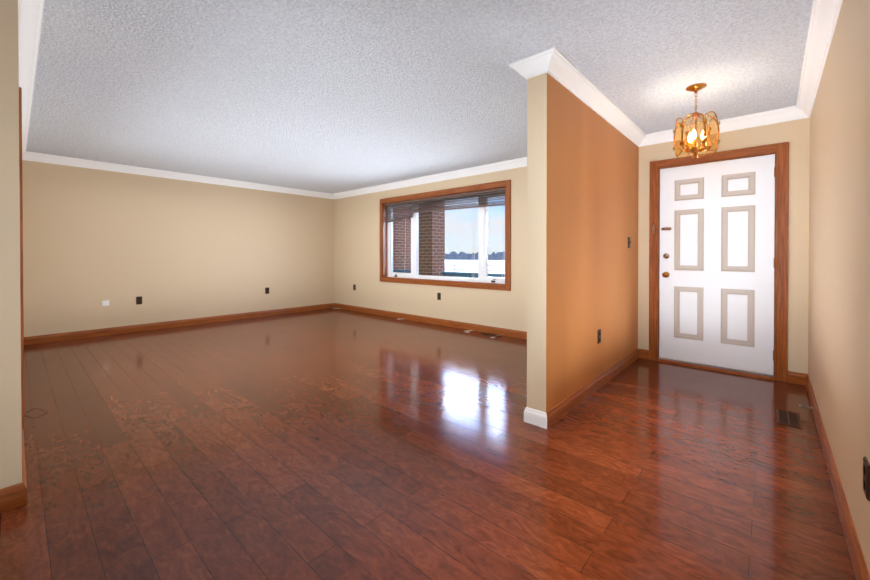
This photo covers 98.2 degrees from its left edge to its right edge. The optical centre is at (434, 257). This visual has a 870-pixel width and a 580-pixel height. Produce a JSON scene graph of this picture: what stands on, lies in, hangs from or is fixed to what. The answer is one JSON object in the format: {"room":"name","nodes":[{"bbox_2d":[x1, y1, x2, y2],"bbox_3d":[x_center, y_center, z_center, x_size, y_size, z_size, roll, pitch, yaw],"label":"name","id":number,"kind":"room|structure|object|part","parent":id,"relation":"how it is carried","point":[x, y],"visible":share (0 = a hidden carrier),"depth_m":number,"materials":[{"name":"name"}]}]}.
{"room":"empty living room","nodes":[
{"label":"empty living room","id":0,"kind":"room"},
{"bbox_2d":[0,0,21,488],"bbox_3d":[-3.613,-0.099,3.170,4.500,2.440,0.126,0,1,42],"label":"wall","id":1,"kind":"structure","parent":0,"point":[10,402],"depth_m":1.70,"materials":[{"name":"beige paint"}]},
{"bbox_2d":[4,429,26,511],"bbox_3d":[-3.559,1.071,3.205,4.485,0.100,0.045,0,1,42],"label":"baseboard","id":2,"kind":"structure","parent":1,"relation":"attached to","point":[13,496],"depth_m":1.71,"materials":[{"name":"brown wood"}]},
{"bbox_2d":[19,87,24,429],"bbox_3d":[-2.882,0.057,2.518,0.996,2.138,0.162,0,1,42],"label":"door frame","id":3,"kind":"structure","parent":1,"relation":"attached to","point":[21,254],"depth_m":2.24,"materials":[{"name":"brown wood"}]},
{"bbox_2d":[18,0,44,159],"bbox_3d":[-3.471,-1.269,3.161,4.472,0.100,0.122,0,1,42],"label":"crown molding","id":4,"kind":"structure","parent":1,"relation":"attached to","point":[30,12],"depth_m":2.30,"materials":[{"name":"white wood"}]},
{"bbox_2d":[22,160,334,336],"bbox_3d":[-4.935,-0.115,5.255,0.250,2.440,8.000,0,1,42],"label":"wall","id":5,"kind":"structure","parent":0,"point":[167,249],"depth_m":5.82,"materials":[{"name":"beige paint"}]},
{"bbox_2d":[102,300,108,305],"bbox_3d":[-4.675,0.649,5.350,0.018,0.075,0.075,0,1,42],"label":"electrical outlet","id":6,"kind":"object","parent":5,"relation":"attached to","point":[105,303],"visible":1,"depth_m":5.35,"materials":[{"name":"white plastic"}]},
{"bbox_2d":[136,296,141,304],"bbox_3d":[-4.425,0.642,5.636,0.010,0.116,0.072,0,1,42],"label":"electrical outlet","id":7,"kind":"object","parent":5,"relation":"attached to","point":[138,300],"visible":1,"depth_m":5.63,"materials":[{"name":"brown plastic"}]},
{"bbox_2d":[24,303,335,344],"bbox_3d":[-3.713,1.046,6.431,0.015,0.100,4.590,0,1,42],"label":"baseboard","id":8,"kind":"structure","parent":5,"relation":"attached to","point":[159,325],"depth_m":5.81,"materials":[{"name":"brown wood"}]},
{"bbox_2d":[27,152,333,198],"bbox_3d":[-3.715,-1.293,6.355,0.092,0.100,4.500,0,1,42],"label":"crown molding","id":9,"kind":"structure","parent":5,"relation":"attached to","point":[37,157],"depth_m":5.80,"materials":[{"name":"white wood"}]},
{"bbox_2d":[26,0,812,193],"bbox_3d":[-2.137,-1.376,2.711,7.900,0.120,8.550,0,1,42],"label":"ceiling","id":10,"kind":"structure","parent":0,"point":[332,96],"depth_m":2.72,"materials":[{"name":"white paint"}]},
{"bbox_2d":[673,83,719,158],"bbox_3d":[2.016,-1.050,2.912,0.300,0.535,0.279,0,1,42],"label":"chandelier","id":11,"kind":"object","parent":10,"relation":"hanging from","point":[691,142],"visible":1,"depth_m":2.89,"materials":[{"name":"gold metal"}]},
{"bbox_2d":[0,308,855,579],"bbox_3d":[-2.137,1.184,2.730,7.900,0.120,8.550,0,1,42],"label":"floor","id":12,"kind":"structure","parent":0,"point":[332,444],"depth_m":2.04,"materials":[{"name":"brown wood"}]},
{"bbox_2d":[481,333,501,336],"bbox_3d":[0.792,1.101,5.363,0.300,0.006,0.120,0,1,42],"label":"floor vent","id":13,"kind":"object","parent":12,"relation":"in","point":[489,334],"visible":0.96,"depth_m":5.37,"materials":[{"name":"brown"}]},
{"bbox_2d":[658,358,773,380],"bbox_3d":[2.784,1.101,3.787,0.930,0.030,0.155,0,1,42],"label":"threshold","id":14,"kind":"object","parent":12,"relation":"on","point":[732,371],"visible":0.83,"depth_m":3.70,"materials":[{"name":"brown wood"}]},
{"bbox_2d":[777,409,801,428],"bbox_3d":[2.469,1.122,2.631,0.120,0.006,0.300,0,1,42],"label":"floor vent","id":15,"kind":"object","parent":12,"relation":"in","point":[788,418],"visible":0.98,"depth_m":2.62,"materials":[{"name":"brown metal"}]},
{"bbox_2d":[334,118,809,373],"bbox_3d":[0.628,-0.119,5.815,7.800,2.440,0.250,0,1,42],"label":"wall","id":16,"kind":"structure","parent":0,"point":[357,240],"depth_m":5.21,"materials":[{"name":"beige paint"}]},
{"bbox_2d":[334,157,526,198],"bbox_3d":[-0.041,-1.292,6.175,5.810,0.100,0.092,0,1,42],"label":"crown molding","id":17,"kind":"structure","parent":16,"relation":"attached to","point":[520,162],"depth_m":6.04,"materials":[{"name":"white wood"}]},
{"bbox_2d":[336,303,526,338],"bbox_3d":[-0.016,1.048,6.221,5.810,0.100,0.015,0,1,42],"label":"baseboard","id":18,"kind":"structure","parent":16,"relation":"attached to","point":[469,326],"depth_m":6.09,"materials":[{"name":"brown wood"}]},
{"bbox_2d":[380,180,510,337],"bbox_3d":[0.011,0.001,6.199,2.814,2.191,0.501,0,1,42],"label":"window unit","id":19,"kind":"structure","parent":16,"relation":"in","point":[484,192],"depth_m":6.07,"materials":[{"name":"brown wood"}]},
{"bbox_3d":[0.092,-0.318,6.287,2.638,1.378,0.109,0,1,42],"label":"frame","id":20,"kind":"part","parent":19,"relation":"part of","materials":[{"name":"white plastic"}]},
{"bbox_3d":[0.105,-0.318,6.301,2.488,1.268,0.004,0,1,42],"label":"glass","id":21,"kind":"part","parent":19,"relation":"part of","materials":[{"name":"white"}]},
{"bbox_2d":[659,154,775,375],"bbox_3d":[2.764,0.067,3.750,0.929,2.034,0.112,0,1,42],"label":"entry door","id":22,"kind":"structure","parent":16,"relation":"in","point":[716,280],"depth_m":3.72,"materials":[{"name":"white wood"}]},
{"bbox_2d":[649,142,788,381],"bbox_3d":[2.795,0.039,3.791,1.106,2.154,0.163,0,1,42],"label":"door frame","id":23,"kind":"structure","parent":16,"relation":"attached to","point":[782,229],"depth_m":3.44,"materials":[{"name":"brown wood"}]},
{"bbox_2d":[646,106,793,144],"bbox_3d":[2.737,-1.273,3.693,1.140,0.100,0.092,0,1,42],"label":"crown molding","id":24,"kind":"structure","parent":16,"relation":"attached to","point":[786,114],"depth_m":3.58,"materials":[{"name":"white wood"}]},
{"bbox_2d":[527,73,638,412],"bbox_3d":[1.445,-0.101,3.382,0.140,2.440,2.290,0,1,42],"label":"wall","id":25,"kind":"structure","parent":0,"point":[582,210],"depth_m":2.84,"materials":[{"name":"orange paint"}]},
{"bbox_2d":[509,56,537,79],"bbox_3d":[1.295,-1.271,3.372,0.102,0.100,2.272,0,1,42],"label":"crown molding","id":26,"kind":"structure","parent":25,"relation":"attached to","point":[525,66],"depth_m":2.52,"materials":[{"name":"white wood"}]},
{"bbox_2d":[524,407,539,423],"bbox_3d":[1.376,1.069,3.430,0.015,0.100,2.285,0,1,42],"label":"baseboard","id":27,"kind":"structure","parent":25,"relation":"attached to","point":[530,415],"depth_m":2.55,"materials":[{"name":"white wood"}]},
{"bbox_2d":[540,349,639,428],"bbox_3d":[1.498,1.070,3.334,0.015,0.100,2.305,0,1,42],"label":"baseboard","id":28,"kind":"structure","parent":25,"relation":"attached to","point":[547,419],"depth_m":2.95,"materials":[{"name":"brown wood"}]},
{"bbox_2d":[534,47,649,146],"bbox_3d":[1.497,-1.270,3.265,0.102,0.100,2.382,0,1,42],"label":"crown molding","id":29,"kind":"structure","parent":25,"relation":"attached to","point":[559,67],"depth_m":2.84,"materials":[{"name":"white wood"}]},
{"bbox_2d":[597,329,600,343],"bbox_3d":[1.418,0.680,3.245,0.010,0.116,0.072,0,1,42],"label":"outlet","id":30,"kind":"object","parent":25,"relation":"attached to","point":[599,335],"visible":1,"depth_m":3.23,"materials":[{"name":"brown plastic"}]},
{"bbox_2d":[628,237,630,247],"bbox_3d":[2.020,-0.155,3.907,0.018,0.116,0.072,0,1,42],"label":"light switch","id":31,"kind":"object","parent":25,"relation":"attached to","point":[629,242],"visible":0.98,"depth_m":3.90,"materials":[{"name":"brown plastic"}]},
{"bbox_2d":[808,0,869,574],"bbox_3d":[0.695,-0.077,0.224,0.250,2.440,8.000,0,1,42],"label":"wall","id":32,"kind":"structure","parent":0,"point":[839,297],"depth_m":1.69,"materials":[{"name":"beige paint"}]},
{"bbox_2d":[794,0,842,119],"bbox_3d":[0.567,-1.248,0.329,0.092,0.100,8.000,0,1,42],"label":"crown molding","id":33,"kind":"structure","parent":32,"relation":"attached to","point":[824,13],"depth_m":2.29,"materials":[{"name":"white wood"}]},
{"bbox_2d":[800,373,869,579],"bbox_3d":[0.587,1.092,0.330,0.040,0.100,8.000,0,1,42],"label":"baseboard","id":34,"kind":"structure","parent":32,"relation":"attached to","point":[860,568],"depth_m":1.67,"materials":[{"name":"brown wood"}]},
{"bbox_2d":[863,456,869,500],"bbox_3d":[1.437,0.735,1.256,0.010,0.116,0.072,0,1,42],"label":"electrical outlet","id":35,"kind":"object","parent":32,"relation":"attached to","point":[866,477],"visible":1,"depth_m":1.23,"materials":[{"name":"brown plastic"}]},
{"label":"outside","id":36,"kind":"structure","parent":0,"visible":0},
{"bbox_2d":[445,260,504,273],"bbox_3d":[32.462,1.087,81.448,180.000,0.120,154.950,0,1,42],"label":"ground","id":37,"kind":"structure","parent":36,"point":[492,262],"depth_m":52.35,"materials":[{"name":"white snow"}]},
{"bbox_2d":[393,206,410,269],"bbox_3d":[-1.563,-0.280,9.853,0.450,3.700,2.846,0,1,42],"label":"brick wall","id":38,"kind":"structure","parent":37,"relation":"on","point":[401,243],"depth_m":10.27,"materials":[{"name":"brown brick"}]},
{"bbox_2d":[445,261,504,271],"bbox_3d":[4.684,0.859,27.847,90.000,1.150,0.100,0,1,42],"label":"fence","id":39,"kind":"object","parent":37,"relation":"on","point":[454,269],"depth_m":29.51,"materials":[{"name":"white plastic"}]},
{"bbox_2d":[445,251,504,259],"bbox_3d":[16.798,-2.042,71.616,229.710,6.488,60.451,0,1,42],"label":"tree","id":40,"kind":"object","parent":37,"relation":"on","point":[495,256],"depth_m":117.81,"materials":[{"name":"plant"}]},
{"bbox_3d":[1.904,1.398,6.129,9.200,0.360,1.898,0,1,42],"label":"porch deck","id":41,"kind":"object","parent":37,"relation":"on","visible":0},
{"bbox_2d":[419,201,444,275],"bbox_3d":[-0.080,-0.461,8.645,0.430,3.320,0.430,0,1,42],"label":"brick pillar","id":42,"kind":"structure","parent":41,"relation":"on","point":[425,228],"depth_m":8.49,"materials":[{"name":"brown brick"}]},
{"bbox_2d":[393,269,504,277],"bbox_3d":[2.290,0.774,6.744,9.450,0.880,0.060,0,1,42],"label":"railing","id":43,"kind":"object","parent":41,"relation":"on","point":[469,274],"depth_m":8.25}
]}

